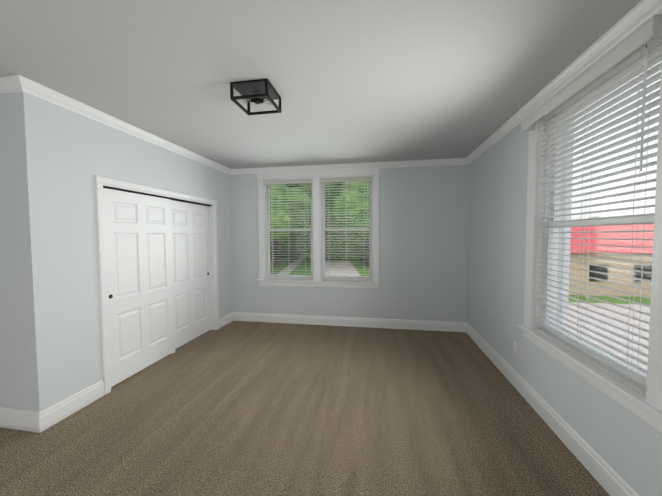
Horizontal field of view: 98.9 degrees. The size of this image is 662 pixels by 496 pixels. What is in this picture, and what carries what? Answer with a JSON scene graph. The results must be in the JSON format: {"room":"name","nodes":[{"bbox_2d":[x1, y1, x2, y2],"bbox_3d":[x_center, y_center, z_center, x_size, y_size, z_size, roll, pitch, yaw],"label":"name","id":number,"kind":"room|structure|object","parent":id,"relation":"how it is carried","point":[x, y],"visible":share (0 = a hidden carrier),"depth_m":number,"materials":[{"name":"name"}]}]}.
{"room":"empty bedroom","nodes":[
{"label":"empty bedroom","id":0,"kind":"room"},
{"bbox_2d":[0,94,26,409],"bbox_3d":[-3.541,0.091,2.452,2.300,2.700,0.120,0,3,10],"label":"wall","id":1,"kind":"structure","parent":0,"point":[13,393],"depth_m":2.22,"materials":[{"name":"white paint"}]},
{"bbox_2d":[0,76,19,94],"bbox_3d":[-3.469,-1.210,2.284,2.310,0.085,0.070,0,3,10],"label":"crown molding","id":2,"kind":"structure","parent":1,"relation":"attached to","point":[3,90],"depth_m":2.12,"materials":[{"name":"white paint"}]},
{"bbox_2d":[0,407,47,432],"bbox_3d":[-3.464,1.366,2.426,2.408,0.155,0.018,0,3,10],"label":"baseboard","id":3,"kind":"structure","parent":1,"relation":"attached to","point":[25,420],"depth_m":2.25,"materials":[{"name":"white paint"}]},
{"bbox_2d":[11,92,232,411],"bbox_3d":[-2.106,0.032,3.643,0.120,2.700,2.960,0,3,10],"label":"wall","id":4,"kind":"structure","parent":0,"point":[63,157],"depth_m":2.43,"materials":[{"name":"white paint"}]},
{"bbox_2d":[41,379,104,427],"bbox_3d":[-2.241,1.358,2.486,0.018,0.155,0.505,0,3,10],"label":"baseboard","id":5,"kind":"structure","parent":4,"relation":"attached to","point":[59,411],"depth_m":2.47,"materials":[{"name":"white paint"}]},
{"bbox_2d":[4,75,231,174],"bbox_3d":[-2.031,-1.271,3.498,0.070,0.085,2.956,0,3,10],"label":"crown molding","id":6,"kind":"structure","parent":4,"relation":"attached to","point":[18,83],"depth_m":2.61,"materials":[{"name":"white paint"}]},
{"bbox_2d":[103,188,174,386],"bbox_3d":[-2.163,0.390,3.249,0.037,1.996,0.934,0,3,10],"label":"closet door","id":7,"kind":"structure","parent":4,"relation":"in","point":[139,256],"depth_m":3.17,"materials":[{"name":"white paint"}]},
{"bbox_2d":[95,175,218,394],"bbox_3d":[-2.090,0.326,3.683,0.140,2.109,1.983,0,3,10],"label":"trim","id":8,"kind":"structure","parent":4,"relation":"attached to","point":[101,182],"depth_m":2.87,"materials":[{"name":"white paint"}]},
{"bbox_2d":[171,200,210,348],"bbox_3d":[-2.054,0.350,4.127,0.037,1.996,0.934,0,3,10],"label":"closet door","id":9,"kind":"structure","parent":4,"relation":"in","point":[191,269],"depth_m":4.11,"materials":[{"name":"white paint"}]},
{"bbox_2d":[219,312,231,327],"bbox_3d":[-1.822,1.248,4.900,0.018,0.155,0.410,0,3,10],"label":"baseboard","id":10,"kind":"structure","parent":4,"relation":"attached to","point":[227,318],"depth_m":4.88,"materials":[{"name":"white paint"}]},
{"bbox_2d":[0,321,609,495],"bbox_3d":[-1.643,1.535,1.537,6.960,0.120,7.584,0,3,10],"label":"floor","id":11,"kind":"structure","parent":0,"point":[241,408],"depth_m":2.24,"materials":[{"name":"carpet"}]},
{"bbox_2d":[0,0,640,168],"bbox_3d":[-1.656,-1.282,1.411,6.960,0.120,7.584,0,3,10],"label":"ceiling","id":12,"kind":"structure","parent":0,"point":[359,81],"depth_m":1.93,"materials":[{"name":"grey paint"}]},
{"bbox_2d":[230,78,280,115],"bbox_3d":[-0.594,-1.202,2.275,0.300,0.125,0.300,0,3,10],"label":"flush-mount light fixture","id":13,"kind":"object","parent":12,"relation":"attached to","point":[258,91],"visible":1,"depth_m":2.22,"materials":[{"name":"black metal"}]},
{"bbox_2d":[230,164,469,321],"bbox_3d":[-0.285,-0.035,4.955,4.960,2.700,0.250,0,3,10],"label":"wall","id":14,"kind":"structure","parent":0,"point":[423,237],"depth_m":4.58,"materials":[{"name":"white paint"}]},
{"bbox_2d":[257,168,380,288],"bbox_3d":[-0.223,-0.317,4.929,2.150,1.964,0.356,0,3,10],"label":"window","id":15,"kind":"structure","parent":14,"relation":"in","point":[317,250],"depth_m":4.81,"materials":[{"name":"white paint"}]},
{"bbox_2d":[264,179,312,279],"bbox_3d":[-0.738,-0.312,4.915,0.856,1.725,0.076,0,3,10],"label":"window blind","id":16,"kind":"object","parent":15,"relation":"attached to","point":[293,181],"visible":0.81,"depth_m":4.91,"materials":[{"name":"white plastic"}]},
{"bbox_2d":[321,176,371,280],"bbox_3d":[0.257,-0.309,4.743,0.856,1.725,0.076,0,3,10],"label":"window blind","id":17,"kind":"object","parent":15,"relation":"attached to","point":[345,179],"visible":0.92,"depth_m":4.74,"materials":[{"name":"white plastic"}]},
{"bbox_2d":[232,312,463,331],"bbox_3d":[0.166,1.244,4.799,3.970,0.155,0.018,0,3,10],"label":"baseboard","id":18,"kind":"structure","parent":14,"relation":"attached to","point":[236,316],"depth_m":4.76,"materials":[{"name":"white paint"}]},
{"bbox_2d":[232,158,463,174],"bbox_3d":[0.120,-1.333,4.664,3.910,0.085,0.070,0,3,10],"label":"crown molding","id":19,"kind":"structure","parent":14,"relation":"attached to","point":[454,161],"depth_m":4.62,"materials":[{"name":"white paint"}]},
{"bbox_2d":[467,120,661,495],"bbox_3d":[1.656,0.137,0.902,0.250,2.700,7.584,0,3,10],"label":"wall","id":20,"kind":"structure","parent":0,"point":[625,444],"depth_m":2.78,"materials":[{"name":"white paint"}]},
{"bbox_2d":[513,341,516,354],"bbox_3d":[1.862,1.009,2.864,0.008,0.114,0.070,0,3,10],"label":"electrical outlet plate","id":21,"kind":"object","parent":20,"relation":"attached to","point":[514,347],"visible":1,"depth_m":2.85,"materials":[{"name":"white plastic"}]},
{"bbox_2d":[464,322,638,495],"bbox_3d":[1.534,1.406,1.006,0.018,0.155,7.034,0,3,10],"label":"baseboard","id":22,"kind":"structure","parent":20,"relation":"attached to","point":[605,475],"depth_m":2.10,"materials":[{"name":"white paint"}]},
{"bbox_2d":[464,0,661,164],"bbox_3d":[1.497,-1.171,0.895,0.070,0.085,7.034,0,3,10],"label":"crown molding","id":23,"kind":"structure","parent":20,"relation":"attached to","point":[635,17],"depth_m":1.88,"materials":[{"name":"white paint"}]},
{"bbox_2d":[518,10,661,433],"bbox_3d":[1.831,-0.152,1.923,0.356,2.045,1.440,0,3,10],"label":"window","id":24,"kind":"structure","parent":20,"relation":"in","point":[647,409],"depth_m":2.09,"materials":[{"name":"white paint"}]},
{"bbox_2d":[521,14,661,396],"bbox_3d":[1.685,-0.181,1.947,0.169,1.865,1.240,0,3,10],"label":"window blind","id":25,"kind":"object","parent":24,"relation":"attached to","point":[645,37],"visible":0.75,"depth_m":1.74,"materials":[{"name":"white plastic"}]},
{"label":"outside","id":26,"kind":"structure","parent":0,"visible":0},
{"bbox_2d":[270,256,650,304],"bbox_3d":[12.082,2.113,68.986,240.000,0.200,260.000,0,3,10],"label":"lawn","id":27,"kind":"structure","parent":26,"point":[307,271],"depth_m":39.07,"materials":[{"name":"green plant"}]},
{"bbox_2d":[270,181,369,266],"bbox_3d":[-12.745,-9.690,58.503,87.822,29.688,53.304,0,3,10],"label":"trees","id":28,"kind":"object","parent":27,"relation":"on","point":[341,244],"depth_m":45.07,"materials":[{"name":"green plant"}]},
{"bbox_2d":[277,256,649,369],"bbox_3d":[24.268,3.678,30.097,82.707,0.020,127.458,0,3,10],"label":"street","id":29,"kind":"structure","parent":27,"relation":"on","point":[337,268],"depth_m":16.94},
{"bbox_2d":[569,224,653,296],"bbox_3d":[28.419,0.637,28.500,35.000,6.200,13.200,0,3,10],"label":"building","id":30,"kind":"structure","parent":27,"relation":"on","point":[646,251],"depth_m":23.57,"materials":[{"name":"brick"}]}
]}

